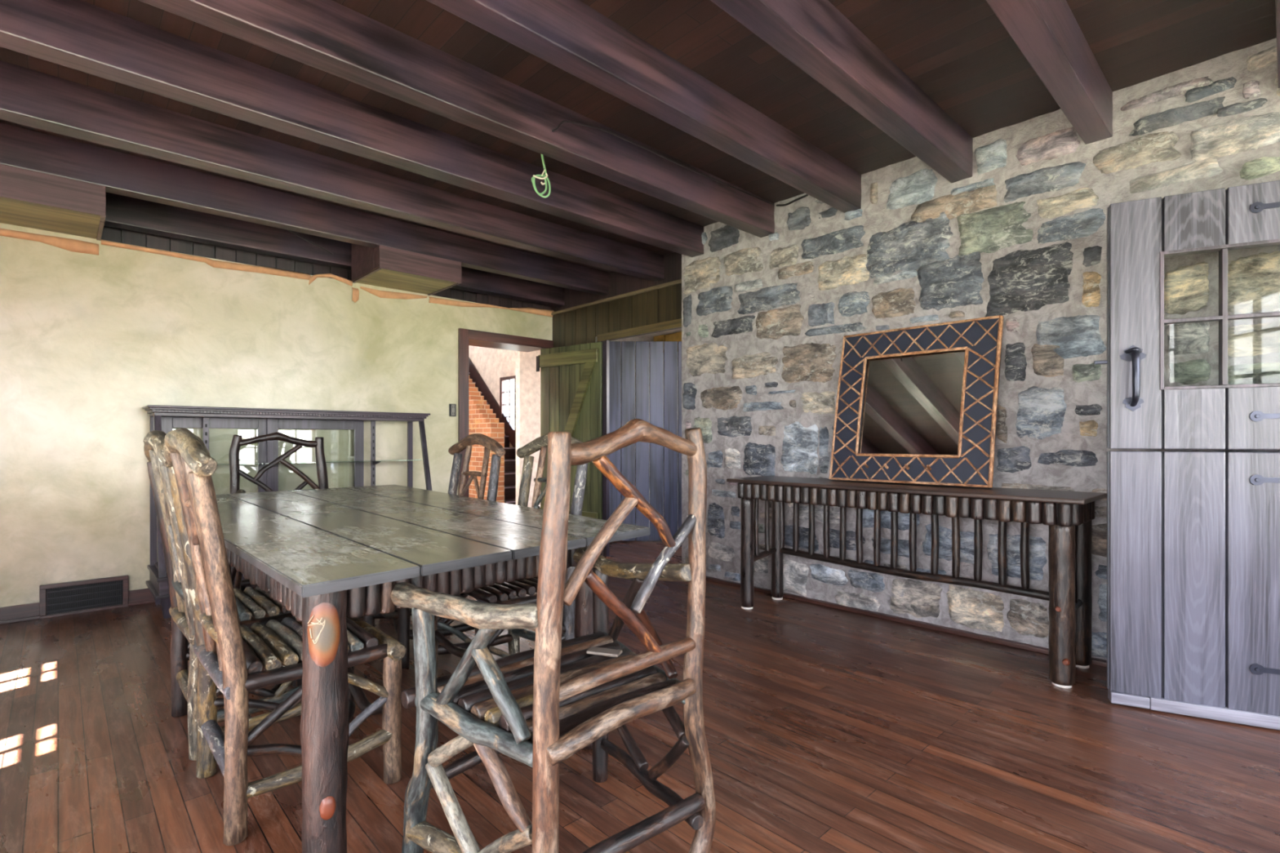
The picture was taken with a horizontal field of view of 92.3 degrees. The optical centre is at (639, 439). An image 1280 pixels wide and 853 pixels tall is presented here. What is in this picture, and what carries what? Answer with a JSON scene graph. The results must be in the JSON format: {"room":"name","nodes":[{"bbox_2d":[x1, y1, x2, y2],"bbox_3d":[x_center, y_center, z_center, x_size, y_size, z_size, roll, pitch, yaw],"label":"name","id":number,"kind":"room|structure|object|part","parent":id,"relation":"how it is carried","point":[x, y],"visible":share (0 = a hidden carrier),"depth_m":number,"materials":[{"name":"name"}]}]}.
{"room":"dining room","nodes":[
{"label":"dining room","id":0,"kind":"room"},
{"bbox_2d":[0,222,552,607],"bbox_3d":[-2.756,-0.092,4.599,4.920,2.285,0.370,0,0,-43],"label":"wall","id":1,"kind":"structure","parent":0,"point":[88,342],"depth_m":3.98,"materials":[{"name":"beige paint"}]},
{"bbox_2d":[0,228,98,254],"bbox_3d":[-3.511,-1.176,3.625,0.478,0.090,0.033,0,0,-43],"label":"paper","id":2,"kind":"object","parent":1,"relation":"attached to","point":[69,244],"visible":1,"depth_m":3.66,"materials":[{"name":"orange paper"}]},
{"bbox_2d":[0,164,106,240],"bbox_3d":[-3.577,-1.411,3.189,1.190,0.366,0.590,0,0,-43],"label":"soffit box","id":3,"kind":"object","parent":1,"relation":"attached to","point":[28,198],"visible":0.86,"depth_m":3.31,"materials":[{"name":"brown wood"}]},
{"bbox_2d":[39,575,128,619],"bbox_3d":[-3.364,0.953,3.728,0.400,0.195,0.024,0,0,-43],"label":"air vent","id":4,"kind":"object","parent":1,"relation":"in","point":[60,597],"visible":1,"depth_m":3.72,"materials":[{"name":"black metal"}]},
{"bbox_2d":[46,580,122,614],"bbox_3d":[-3.363,0.957,3.727,0.344,0.150,0.006,0,0,-43],"label":"grille","id":5,"kind":"object","parent":4,"relation":"attached to","point":[71,597],"depth_m":3.72,"materials":[{"name":"black metal"}]},
{"bbox_2d":[0,585,257,624],"bbox_3d":[-2.963,1.004,4.127,3.750,0.092,0.032,0,0,-43],"label":"baseboard","id":6,"kind":"structure","parent":1,"relation":"attached to","point":[19,613],"depth_m":3.58,"materials":[{"name":"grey wood"}]},
{"bbox_2d":[101,239,311,279],"bbox_3d":[-2.902,-1.207,4.202,1.179,0.070,0.033,0,0,-43],"label":"paper","id":7,"kind":"object","parent":1,"relation":"attached to","point":[215,264],"visible":1,"depth_m":4.21,"materials":[{"name":"orange paper"}]},
{"bbox_2d":[308,273,352,285],"bbox_3d":[-2.369,-1.214,4.706,0.310,0.120,0.033,0,0,-43],"label":"paper","id":8,"kind":"object","parent":1,"relation":"attached to","point":[314,277],"visible":1,"depth_m":4.70,"materials":[{"name":"orange paper"}]},
{"bbox_2d":[351,287,359,302],"bbox_3d":[-2.239,-1.140,4.830,0.048,0.137,0.033,0,0,-43],"label":"paper","id":9,"kind":"object","parent":1,"relation":"attached to","point":[355,298],"visible":1,"depth_m":4.82,"materials":[{"name":"orange paper"}]},
{"bbox_2d":[360,286,426,299],"bbox_3d":[-2.015,-1.182,5.042,0.547,0.080,0.033,0,0,-43],"label":"paper","id":10,"kind":"object","parent":1,"relation":"attached to","point":[382,294],"visible":1,"depth_m":5.02,"materials":[{"name":"orange paper"}]},
{"bbox_2d":[351,243,461,295],"bbox_3d":[-1.837,-1.411,4.836,0.632,0.366,0.590,0,0,-43],"label":"soffit box","id":11,"kind":"object","parent":1,"relation":"attached to","point":[383,266],"visible":0.84,"depth_m":4.69,"materials":[{"name":"brown wood"}]},
{"bbox_2d":[448,404,456,416],"bbox_3d":[-1.642,-0.256,5.390,0.064,0.110,0.018,0,0,-43],"label":"outlet box","id":12,"kind":"object","parent":1,"relation":"attached to","point":[452,407],"visible":1,"depth_m":5.38,"materials":[{"name":"black metal"}]},
{"bbox_2d":[451,404,454,415],"bbox_3d":[-1.639,-0.256,5.387,0.034,0.096,0.011,0,0,-43],"label":"receptacle","id":13,"kind":"object","parent":12,"relation":"attached to","point":[452,406],"depth_m":5.38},
{"bbox_2d":[457,328,468,497],"bbox_3d":[-1.359,0.035,5.895,0.999,2.030,0.390,0,0,-43],"label":"trim","id":14,"kind":"structure","parent":1,"relation":"attached to","point":[463,334],"depth_m":5.43,"materials":[{"name":"brown wood"}]},
{"bbox_2d":[428,296,554,316],"bbox_3d":[-1.331,-1.229,5.689,1.298,0.127,0.033,0,0,-43],"label":"paper","id":15,"kind":"object","parent":1,"relation":"attached to","point":[432,300],"visible":0.99,"depth_m":5.59,"materials":[{"name":"orange paper"}]},
{"bbox_2d":[467,328,553,351],"bbox_3d":[-1.327,-0.938,5.925,0.921,0.085,0.390,0,0,-43],"label":"trim","id":16,"kind":"structure","parent":1,"relation":"attached to","point":[476,338],"depth_m":5.83,"materials":[{"name":"brown wood"}]},
{"bbox_2d":[101,225,551,310],"bbox_3d":[-2.975,-1.427,4.743,5.800,0.555,0.120,0,0,-43],"label":"wall","id":17,"kind":"structure","parent":0,"point":[108,233],"depth_m":4.68,"materials":[{"name":"brown wood"}]},
{"bbox_2d":[468,374,504,502],"bbox_3d":[-2.415,-0.059,8.930,0.210,2.218,1.330,0,0,-43],"label":"brick wall","id":18,"kind":"structure","parent":0,"point":[482,419],"depth_m":8.61,"materials":[{"name":"orange brick"}]},
{"bbox_2d":[468,345,540,507],"bbox_3d":[-3.620,-1.650,8.443,4.350,5.400,7.160,0,0,-43],"label":"wall","id":19,"kind":"structure","parent":0,"point":[491,364],"depth_m":8.05,"materials":[{"name":"white paint"}]},
{"bbox_2d":[499,375,515,433],"bbox_3d":[-2.083,-0.550,9.801,0.050,0.900,0.500,0,0,-43],"label":"window","id":20,"kind":"structure","parent":19,"relation":"in","point":[502,380],"depth_m":9.82,"materials":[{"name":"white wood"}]},
{"bbox_2d":[551,252,681,529],"bbox_3d":[0.280,-0.325,6.014,1.525,2.750,2.550,0,0,-43],"label":"wall","id":21,"kind":"structure","parent":0,"point":[581,326],"depth_m":5.57,"materials":[{"name":"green wood"}]},
{"bbox_2d":[536,342,602,519],"bbox_3d":[-0.672,0.082,5.738,0.795,1.913,0.060,0,0,37],"label":"door","id":22,"kind":"structure","parent":21,"relation":"in","point":[571,375],"depth_m":5.66,"materials":[{"name":"green wood"}]},
{"bbox_2d":[600,340,608,556],"bbox_3d":[-0.314,0.080,5.528,0.035,1.940,0.080,0,0,-43],"label":"trim","id":23,"kind":"structure","parent":21,"relation":"attached to","point":[605,343],"depth_m":5.50,"materials":[{"name":"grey wood"}]},
{"bbox_2d":[551,279,681,315],"bbox_3d":[-0.245,-1.248,5.472,0.062,0.025,1.815,0,0,-43],"label":"trim","id":24,"kind":"structure","parent":21,"relation":"attached to","point":[677,282],"depth_m":5.35,"materials":[{"name":"brown wood"}]},
{"bbox_2d":[597,318,681,342],"bbox_3d":[0.002,-0.917,5.204,0.052,0.065,1.085,0,0,-43],"label":"trim","id":25,"kind":"structure","parent":21,"relation":"attached to","point":[673,324],"depth_m":5.16,"materials":[{"name":"brown wood"}]},
{"bbox_2d":[608,341,681,540],"bbox_3d":[0.049,0.018,6.280,0.975,2.035,0.031,0,0,0],"label":"door","id":26,"kind":"structure","parent":21,"relation":"in","point":[663,354],"depth_m":6.26,"materials":[{"name":"grey wood"}]},
{"bbox_2d":[653,331,681,351],"bbox_3d":[0.791,-1.055,6.250,0.239,0.170,1.690,0,0,-43],"label":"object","id":27,"kind":"object","parent":21,"relation":"attached to","point":[677,336],"visible":0.09,"depth_m":6.63,"materials":[{"name":"wood"}]},
{"bbox_2d":[0,0,1276,271],"bbox_3d":[-0.474,-1.655,2.064,5.850,0.100,7.350,0,0,-43],"label":"ceiling","id":28,"kind":"structure","parent":0,"point":[959,53],"depth_m":2.63,"materials":[{"name":"brown wood"}]},
{"bbox_2d":[0,122,608,295],"bbox_3d":[-2.173,-1.504,4.201,5.060,0.213,0.110,0,0,-43],"label":"ceiling beam","id":29,"kind":"structure","parent":28,"relation":"attached to","point":[122,174],"depth_m":3.91,"materials":[{"name":"brown wood"}]},
{"bbox_2d":[288,230,333,254],"bbox_3d":[-2.288,-1.371,4.240,0.021,0.097,0.384,0,0,25],"label":"loose cable","id":30,"kind":"object","parent":29,"relation":"attached to","point":[292,232],"visible":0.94,"depth_m":4.25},
{"bbox_2d":[0,60,663,281],"bbox_3d":[-1.668,-1.504,3.667,5.060,0.213,0.120,0,0,-43],"label":"ceiling beam","id":31,"kind":"structure","parent":28,"relation":"attached to","point":[28,97],"depth_m":3.31,"materials":[{"name":"brown wood"}]},
{"bbox_2d":[103,191,564,306],"bbox_3d":[-2.668,-1.504,4.724,5.060,0.213,0.130,0,0,-43],"label":"ceiling beam","id":32,"kind":"structure","parent":28,"relation":"attached to","point":[124,212],"depth_m":4.52,"materials":[{"name":"brown wood"}]},
{"bbox_2d":[0,0,703,257],"bbox_3d":[-1.283,-1.504,3.047,4.767,0.213,0.120,0,0,-43],"label":"ceiling beam","id":33,"kind":"structure","parent":28,"relation":"attached to","point":[80,35],"depth_m":2.73,"materials":[{"name":"brown wood"}]},
{"bbox_2d":[138,0,774,237],"bbox_3d":[-0.848,-1.504,2.588,4.767,0.213,0.115,0,0,-43],"label":"ceiling beam","id":34,"kind":"structure","parent":28,"relation":"attached to","point":[329,36],"depth_m":2.59,"materials":[{"name":"brown wood"}]},
{"bbox_2d":[551,120,774,205],"bbox_3d":[0.244,-1.525,3.530,1.818,0.137,0.012,0,0,-43],"label":"cable","id":35,"kind":"object","parent":34,"relation":"attached to","point":[562,122],"visible":1,"depth_m":3.36,"materials":[{"name":"black"}]},
{"bbox_2d":[531,153,551,197],"bbox_3d":[-0.531,-1.450,3.275,0.122,0.312,0.067,0,0,-43],"label":"hanging wire","id":36,"kind":"object","parent":28,"relation":"hanging from","point":[545,175],"visible":0.97,"depth_m":3.28,"materials":[{"name":"green metal"}]},
{"bbox_2d":[426,0,861,213],"bbox_3d":[-0.418,-1.504,2.134,4.767,0.213,0.107,0,0,-43],"label":"ceiling beam","id":37,"kind":"structure","parent":28,"relation":"attached to","point":[571,36],"depth_m":2.54,"materials":[{"name":"brown wood"}]},
{"bbox_2d":[711,0,973,182],"bbox_3d":[0.011,-1.504,1.681,4.767,0.213,0.110,0,0,-43],"label":"ceiling beam","id":38,"kind":"structure","parent":28,"relation":"attached to","point":[815,36],"depth_m":2.44,"materials":[{"name":"brown wood"}]},
{"bbox_2d":[986,0,1112,144],"bbox_3d":[0.424,-1.504,1.245,4.767,0.213,0.105,0,0,-43],"label":"ceiling beam","id":39,"kind":"structure","parent":28,"relation":"attached to","point":[1047,33],"depth_m":2.33,"materials":[{"name":"brown wood"}]},
{"bbox_2d":[1275,0,1279,88],"bbox_3d":[0.862,-1.504,0.782,4.767,0.213,0.110,0,0,-43],"label":"ceiling beam","id":40,"kind":"structure","parent":28,"relation":"attached to","point":[1277,2],"depth_m":2.12,"materials":[{"name":"brown wood"}]},
{"bbox_2d":[0,535,1279,852],"bbox_3d":[-0.961,1.110,6.251,10.800,0.120,14.000,0,0,-43],"label":"floor","id":41,"kind":"structure","parent":0,"point":[828,730],"depth_m":2.04,"materials":[{"name":"brown wood"}]},
{"bbox_2d":[142,430,302,760],"bbox_3d":[-1.485,0.510,2.288,0.561,1.082,0.563,0,0,-43],"label":"chair","id":42,"kind":"object","parent":41,"relation":"on","point":[255,603],"visible":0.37,"depth_m":2.19,"materials":[{"name":"brown wood"}]},
{"bbox_3d":[-1.661,0.030,2.121,0.077,0.124,0.562,0,0,-43],"label":"crest rail","id":43,"kind":"part","parent":42,"relation":"part of","materials":[{"name":"green plant"}]},
{"bbox_3d":[-1.777,0.564,2.316,0.128,0.974,0.066,0,0,-43],"label":"post","id":44,"kind":"part","parent":42,"relation":"part of","materials":[{"name":"green plant"}]},
{"bbox_3d":[-1.616,0.535,2.174,0.043,0.043,0.422,0,0,-43],"label":"rail","id":45,"kind":"part","parent":42,"relation":"part of","materials":[{"name":"grey plant"}]},
{"bbox_3d":[-1.484,0.564,2.005,0.128,0.974,0.064,0,0,-43],"label":"post","id":46,"kind":"part","parent":42,"relation":"part of","materials":[{"name":"green plant"}]},
{"bbox_3d":[-1.617,0.652,2.184,0.048,0.047,0.486,0,0,-43],"label":"rail","id":47,"kind":"part","parent":42,"relation":"part of","materials":[{"name":"green plant"}]},
{"bbox_3d":[-1.308,0.647,2.170,0.401,0.047,0.044,0,0,-43],"label":"rail","id":48,"kind":"part","parent":42,"relation":"part of","materials":[{"name":"green plant"}]},
{"bbox_3d":[-1.454,0.848,2.622,0.055,0.406,0.057,0,0,-43],"label":"leg","id":49,"kind":"part","parent":42,"relation":"part of","materials":[{"name":"brown wood"}]},
{"bbox_2d":[163,427,406,846],"bbox_3d":[-1.088,0.510,1.868,0.565,1.082,0.563,0,0,-43],"label":"chair","id":50,"kind":"object","parent":41,"relation":"on","point":[226,651],"visible":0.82,"depth_m":1.71,"materials":[{"name":"brown wood"}]},
{"bbox_3d":[-1.265,0.031,1.700,0.077,0.124,0.562,0,0,-43],"label":"crest rail","id":51,"kind":"part","parent":50,"relation":"part of","materials":[{"name":"green plant"}]},
{"bbox_3d":[-1.381,0.564,1.897,0.131,0.974,0.059,0,0,-43],"label":"post","id":52,"kind":"part","parent":50,"relation":"part of","materials":[{"name":"green plant"}]},
{"bbox_3d":[-1.219,0.534,1.754,0.044,0.044,0.422,0,0,-43],"label":"rail","id":53,"kind":"part","parent":50,"relation":"part of","materials":[{"name":"green plant"}]},
{"bbox_3d":[-1.219,0.653,1.764,0.048,0.047,0.486,0,0,-43],"label":"rail","id":54,"kind":"part","parent":50,"relation":"part of","materials":[{"name":"blue plant"}]},
{"bbox_3d":[-1.088,0.564,1.587,0.130,0.974,0.056,0,0,-35],"label":"post","id":55,"kind":"part","parent":50,"relation":"part of","materials":[{"name":"beige plant"}]},
{"bbox_3d":[-0.911,0.647,1.750,0.401,0.046,0.044,0,0,-43],"label":"rail","id":56,"kind":"part","parent":50,"relation":"part of","materials":[{"name":"brown wood"}]},
{"bbox_3d":[-1.055,0.848,2.201,0.056,0.406,0.058,0,0,-43],"label":"leg","id":57,"kind":"part","parent":50,"relation":"part of","materials":[{"name":"brown wood"}]},
{"bbox_3d":[-0.905,0.646,2.044,0.053,0.054,0.513,0,0,-43],"label":"rail","id":58,"kind":"part","parent":50,"relation":"part of","materials":[{"name":"brown wood"}]},
{"bbox_3d":[-0.763,0.848,1.893,0.057,0.406,0.058,0,0,-43],"label":"leg","id":59,"kind":"part","parent":50,"relation":"part of","materials":[{"name":"beige plant"}]},
{"bbox_2d":[142,404,431,618],"bbox_3d":[-2.340,0.421,4.334,1.780,1.257,0.552,0,0,-43],"label":"display cabinet","id":60,"kind":"object","parent":41,"relation":"on","point":[162,418],"visible":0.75,"depth_m":4.34,"materials":[{"name":"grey wood"}]},
{"bbox_3d":[-3.116,0.328,3.934,0.034,0.955,0.028,0,0,-43],"label":"post","id":61,"kind":"part","parent":60,"relation":"part of","materials":[{"name":"brown wood"}]},
{"bbox_3d":[-2.880,0.328,3.686,0.034,0.955,0.283,0,0,-43],"label":"post","id":62,"kind":"part","parent":60,"relation":"part of","materials":[{"name":"brown wood"}]},
{"bbox_3d":[-2.876,0.322,4.176,0.635,0.933,0.020,0,0,-43],"label":"sliding door","id":63,"kind":"part","parent":60,"relation":"part of","materials":[{"name":"brown wood"}]},
{"bbox_3d":[-2.426,-0.176,4.421,1.775,0.062,0.307,0,0,-43],"label":"cornice","id":64,"kind":"part","parent":60,"relation":"part of","materials":[{"name":"brown wood"}]},
{"bbox_3d":[-2.407,0.322,4.586,0.660,0.933,0.020,0,0,-43],"label":"sliding door","id":65,"kind":"part","parent":60,"relation":"part of","materials":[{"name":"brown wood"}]},
{"bbox_2d":[217,458,422,465],"bbox_3d":[-2.386,0.163,4.386,1.595,0.006,0.250,0,0,-43],"label":"shelf","id":66,"kind":"object","parent":60,"relation":"attached to","point":[357,460],"depth_m":4.57,"materials":[{"name":"clear glass"}]},
{"bbox_3d":[-1.902,0.328,5.083,0.034,0.955,0.028,0,0,-43],"label":"post","id":67,"kind":"part","parent":60,"relation":"part of","materials":[{"name":"grey wood"}]},
{"bbox_3d":[-1.667,0.328,4.834,0.034,0.955,0.283,0,0,-43],"label":"post","id":68,"kind":"part","parent":60,"relation":"part of","materials":[{"name":"brown wood"}]},
{"bbox_2d":[228,431,363,617],"bbox_3d":[-2.020,0.508,3.508,0.792,1.104,0.720,0,0,-43],"label":"armchair","id":69,"kind":"object","parent":41,"relation":"on","point":[237,442],"visible":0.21,"depth_m":3.71,"materials":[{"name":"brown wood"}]},
{"bbox_3d":[-2.381,0.516,3.598,0.117,1.088,0.048,0,0,-43],"label":"post","id":70,"kind":"part","parent":69,"relation":"part of","materials":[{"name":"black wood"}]},
{"bbox_3d":[-2.200,0.355,3.308,0.062,0.122,0.705,0,0,-26],"label":"arm","id":71,"kind":"part","parent":69,"relation":"part of","materials":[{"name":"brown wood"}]},
{"bbox_3d":[-2.211,0.003,3.760,0.430,0.096,0.051,0,0,-43],"label":"crest rail","id":72,"kind":"part","parent":69,"relation":"part of","materials":[{"name":"black wood"}]},
{"bbox_3d":[-2.028,0.518,3.933,0.094,1.065,0.053,0,0,-43],"label":"post","id":73,"kind":"part","parent":69,"relation":"part of","materials":[{"name":"black wood"}]},
{"bbox_2d":[187,484,650,852],"bbox_3d":[-1.122,0.670,2.582,1.220,0.760,2.606,0,0,-43],"label":"dining table","id":74,"kind":"object","parent":41,"relation":"on","point":[326,555],"visible":0.7,"depth_m":1.65,"materials":[{"name":"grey wood"}]},
{"bbox_3d":[-0.722,0.684,1.409,0.100,0.732,0.098,0,0,-43],"label":"leg","id":75,"kind":"part","parent":74,"relation":"part of","materials":[{"name":"brown wood"}]},
{"bbox_3d":[-0.175,0.684,2.120,0.102,0.732,0.103,0,0,-43],"label":"leg","id":76,"kind":"part","parent":74,"relation":"part of","materials":[{"name":"brown wood"}]},
{"bbox_2d":[363,433,505,669],"bbox_3d":[-1.059,0.510,3.167,0.561,1.082,0.562,0,0,-43],"label":"chair","id":77,"kind":"object","parent":41,"relation":"on","point":[401,617],"visible":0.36,"depth_m":3.17,"materials":[{"name":"brown wood"}]},
{"bbox_3d":[-1.385,0.848,3.143,0.055,0.405,0.056,0,0,-43],"label":"leg","id":78,"kind":"part","parent":77,"relation":"part of","materials":[{"name":"brown wood"}]},
{"bbox_3d":[-1.088,0.848,2.830,0.055,0.406,0.056,0,0,-43],"label":"leg","id":79,"kind":"part","parent":77,"relation":"part of","materials":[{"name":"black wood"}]},
{"bbox_3d":[-1.060,0.564,3.449,0.129,0.974,0.060,0,0,-43],"label":"post","id":80,"kind":"part","parent":77,"relation":"part of","materials":[{"name":"brown wood"}]},
{"bbox_3d":[-0.883,0.029,3.334,0.075,0.122,0.562,0,0,-43],"label":"crest rail","id":81,"kind":"part","parent":77,"relation":"part of","materials":[{"name":"brown wood"}]},
{"bbox_3d":[-0.769,0.564,3.138,0.132,0.974,0.062,0,0,-43],"label":"post","id":82,"kind":"part","parent":77,"relation":"part of","materials":[{"name":"brown wood"}]},
{"bbox_2d":[468,356,515,505],"bbox_3d":[-2.530,-0.370,9.771,0.720,2.840,2.970,0,0,-43],"label":"staircase","id":83,"kind":"structure","parent":41,"relation":"on","point":[510,452],"depth_m":9.74,"materials":[{"name":"brown wood"}]},
{"bbox_2d":[434,434,587,678],"bbox_3d":[-0.564,0.508,2.645,0.565,1.085,0.565,0,0,-43],"label":"chair","id":84,"kind":"object","parent":41,"relation":"on","point":[515,592],"visible":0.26,"depth_m":2.62,"materials":[{"name":"brown wood"}]},
{"bbox_3d":[-0.890,0.848,2.620,0.053,0.405,0.056,0,0,-43],"label":"leg","id":85,"kind":"part","parent":84,"relation":"part of","materials":[{"name":"orange plant"}]},
{"bbox_3d":[-0.593,0.848,2.307,0.056,0.406,0.056,0,0,-43],"label":"leg","id":86,"kind":"part","parent":84,"relation":"part of","materials":[{"name":"grey wood"}]},
{"bbox_3d":[-0.446,0.647,2.449,0.401,0.045,0.044,0,0,-43],"label":"rail","id":87,"kind":"part","parent":84,"relation":"part of","materials":[{"name":"green plant"}]},
{"bbox_3d":[-0.568,0.564,2.926,0.134,0.974,0.061,0,0,-43],"label":"post","id":88,"kind":"part","parent":84,"relation":"part of","materials":[{"name":"green plant"}]},
{"bbox_3d":[-0.387,0.029,2.811,0.078,0.127,0.563,0,0,-43],"label":"crest rail","id":89,"kind":"part","parent":84,"relation":"part of","materials":[{"name":"green plant"}]},
{"bbox_3d":[-0.274,0.564,2.616,0.059,0.974,0.131,0,0,39],"label":"post","id":90,"kind":"part","parent":84,"relation":"part of","materials":[{"name":"blue plant"}]},
{"bbox_2d":[391,418,715,852],"bbox_3d":[-0.203,0.509,1.576,0.697,1.102,0.720,0,0,-43],"label":"armchair","id":91,"kind":"object","parent":41,"relation":"on","point":[537,708],"visible":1,"depth_m":1.35,"materials":[{"name":"brown wood"}]},
{"bbox_3d":[-0.338,0.623,1.693,0.634,0.050,0.050,0,0,-43],"label":"rail","id":92,"kind":"part","parent":91,"relation":"part of","materials":[{"name":"brown wood"}]},
{"bbox_3d":[-0.526,0.722,1.465,0.058,0.659,0.121,0,0,-43],"label":"leg","id":93,"kind":"part","parent":91,"relation":"part of","materials":[{"name":"grey plant"}]},
{"bbox_3d":[-0.402,0.364,1.356,0.584,0.100,0.059,0,0,41],"label":"arm","id":94,"kind":"part","parent":91,"relation":"part of","materials":[{"name":"brown wood"}]},
{"bbox_3d":[-0.353,0.618,1.317,0.431,0.060,0.049,0,0,41],"label":"rail","id":95,"kind":"part","parent":91,"relation":"part of","materials":[{"name":"grey plant"}]},
{"bbox_3d":[-0.170,0.518,1.175,0.083,1.065,0.053,0,0,-43],"label":"post","id":96,"kind":"part","parent":91,"relation":"part of","materials":[{"name":"orange plant"}]},
{"bbox_3d":[-0.121,0.723,1.898,0.052,0.656,0.050,0,0,-43],"label":"leg","id":97,"kind":"part","parent":91,"relation":"part of","materials":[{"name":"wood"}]},
{"bbox_3d":[-0.025,0.577,1.282,0.411,0.064,0.048,0,0,-43],"label":"seat rail","id":98,"kind":"part","parent":91,"relation":"part of","materials":[{"name":"orange plant"}]},
{"bbox_3d":[-0.027,0.486,1.310,0.407,0.044,0.034,0,0,-43],"label":"rail","id":99,"kind":"part","parent":91,"relation":"part of","materials":[{"name":"orange plant"}]},
{"bbox_3d":[-0.047,0.355,1.753,0.055,0.122,0.697,0,0,-28],"label":"arm","id":100,"kind":"part","parent":91,"relation":"part of","materials":[{"name":"brown wood"}]},
{"bbox_3d":[-0.009,0.003,1.326,0.377,0.096,0.051,0,0,-43],"label":"crest rail","id":101,"kind":"part","parent":91,"relation":"part of","materials":[{"name":"orange plant"}]},
{"bbox_3d":[-0.002,0.611,1.671,0.046,0.051,0.512,0,0,-28],"label":"rail","id":102,"kind":"part","parent":91,"relation":"part of","materials":[{"name":"brown wood"}]},
{"bbox_3d":[0.140,0.516,1.468,0.102,1.088,0.048,0,0,-43],"label":"post","id":103,"kind":"part","parent":91,"relation":"part of","materials":[{"name":"brown wood"}]},
{"bbox_2d":[726,475,1106,688],"bbox_3d":[1.345,0.648,3.343,0.460,0.803,1.855,0,0,-43],"label":"console table","id":104,"kind":"object","parent":41,"relation":"on","point":[1068,516],"visible":1,"depth_m":3.07,"materials":[{"name":"brown wood"}]},
{"bbox_3d":[0.667,0.699,3.822,0.084,0.678,0.083,0,0,-43],"label":"leg","id":105,"kind":"part","parent":104,"relation":"part of","materials":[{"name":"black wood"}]},
{"bbox_3d":[0.904,0.699,4.048,0.078,0.678,0.077,0,0,-43],"label":"leg","id":106,"kind":"part","parent":104,"relation":"part of","materials":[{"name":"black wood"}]},
{"bbox_2d":[829,315,1003,488],"bbox_3d":[1.494,-0.196,3.402,0.234,0.882,0.884,0,0,-43],"label":"leaning mirror","id":107,"kind":"object","parent":104,"relation":"on","point":[917,405],"visible":1,"depth_m":3.36,"materials":[{"name":"brown wood"}]},
{"bbox_2d":[857,349,964,454],"bbox_3d":[1.503,-0.192,3.411,0.008,0.581,0.560,15,-10,-42],"label":"mirror glass","id":108,"kind":"object","parent":107,"relation":"attached to","point":[911,404],"depth_m":3.40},
{"bbox_3d":[1.234,0.315,3.223,0.024,0.090,1.651,0,0,-43],"label":"apron rail","id":109,"kind":"part","parent":104,"relation":"part of","materials":[{"name":"brown wood"}]},
{"bbox_3d":[1.802,0.699,2.624,0.097,0.678,0.097,0,0,-43],"label":"leg","id":110,"kind":"part","parent":104,"relation":"part of","materials":[{"name":"brown wood"}]},
{"bbox_3d":[2.039,0.699,2.850,0.091,0.678,0.090,0,0,-43],"label":"leg","id":111,"kind":"part","parent":104,"relation":"part of","materials":[{"name":"brown wood"}]},
{"bbox_2d":[633,328,681,339],"bbox_3d":[0.416,-1.175,5.902,1.480,0.050,2.200,0,0,-43],"label":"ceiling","id":112,"kind":"structure","parent":0,"point":[650,336],"depth_m":6.73,"materials":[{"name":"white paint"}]},
{"bbox_2d":[681,37,1279,660],"bbox_3d":[2.200,-0.290,3.088,0.459,2.680,5.060,0,0,-43],"label":"wall","id":113,"kind":"structure","parent":0,"point":[1022,239],"depth_m":3.17,"materials":[{"name":"stone"}]},
{"bbox_2d":[776,194,808,206],"bbox_3d":[0.999,-1.566,4.043,0.014,0.032,0.239,0,0,-43],"label":"cable","id":114,"kind":"object","parent":113,"relation":"attached to","point":[805,195],"visible":0.96,"depth_m":4.04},
{"bbox_2d":[706,576,1106,667],"bbox_3d":[1.596,1.039,3.438,0.045,0.022,3.600,0,0,-43],"label":"baseboard","id":115,"kind":"structure","parent":113,"relation":"attached to","point":[1103,663],"depth_m":3.46,"materials":[{"name":"brown wood"}]},
{"bbox_2d":[1093,180,1279,729],"bbox_3d":[2.253,0.054,2.231,0.975,1.979,0.110,0,0,27],"label":"door","id":116,"kind":"structure","parent":113,"relation":"in","point":[1193,537],"depth_m":2.33,"materials":[{"name":"wood"}]},
{"bbox_3d":[1.915,-0.239,2.377,0.084,0.260,0.063,0,0,27],"label":"handle","id":117,"kind":"part","parent":116,"relation":"part of","materials":[{"name":"metal"}]}
]}

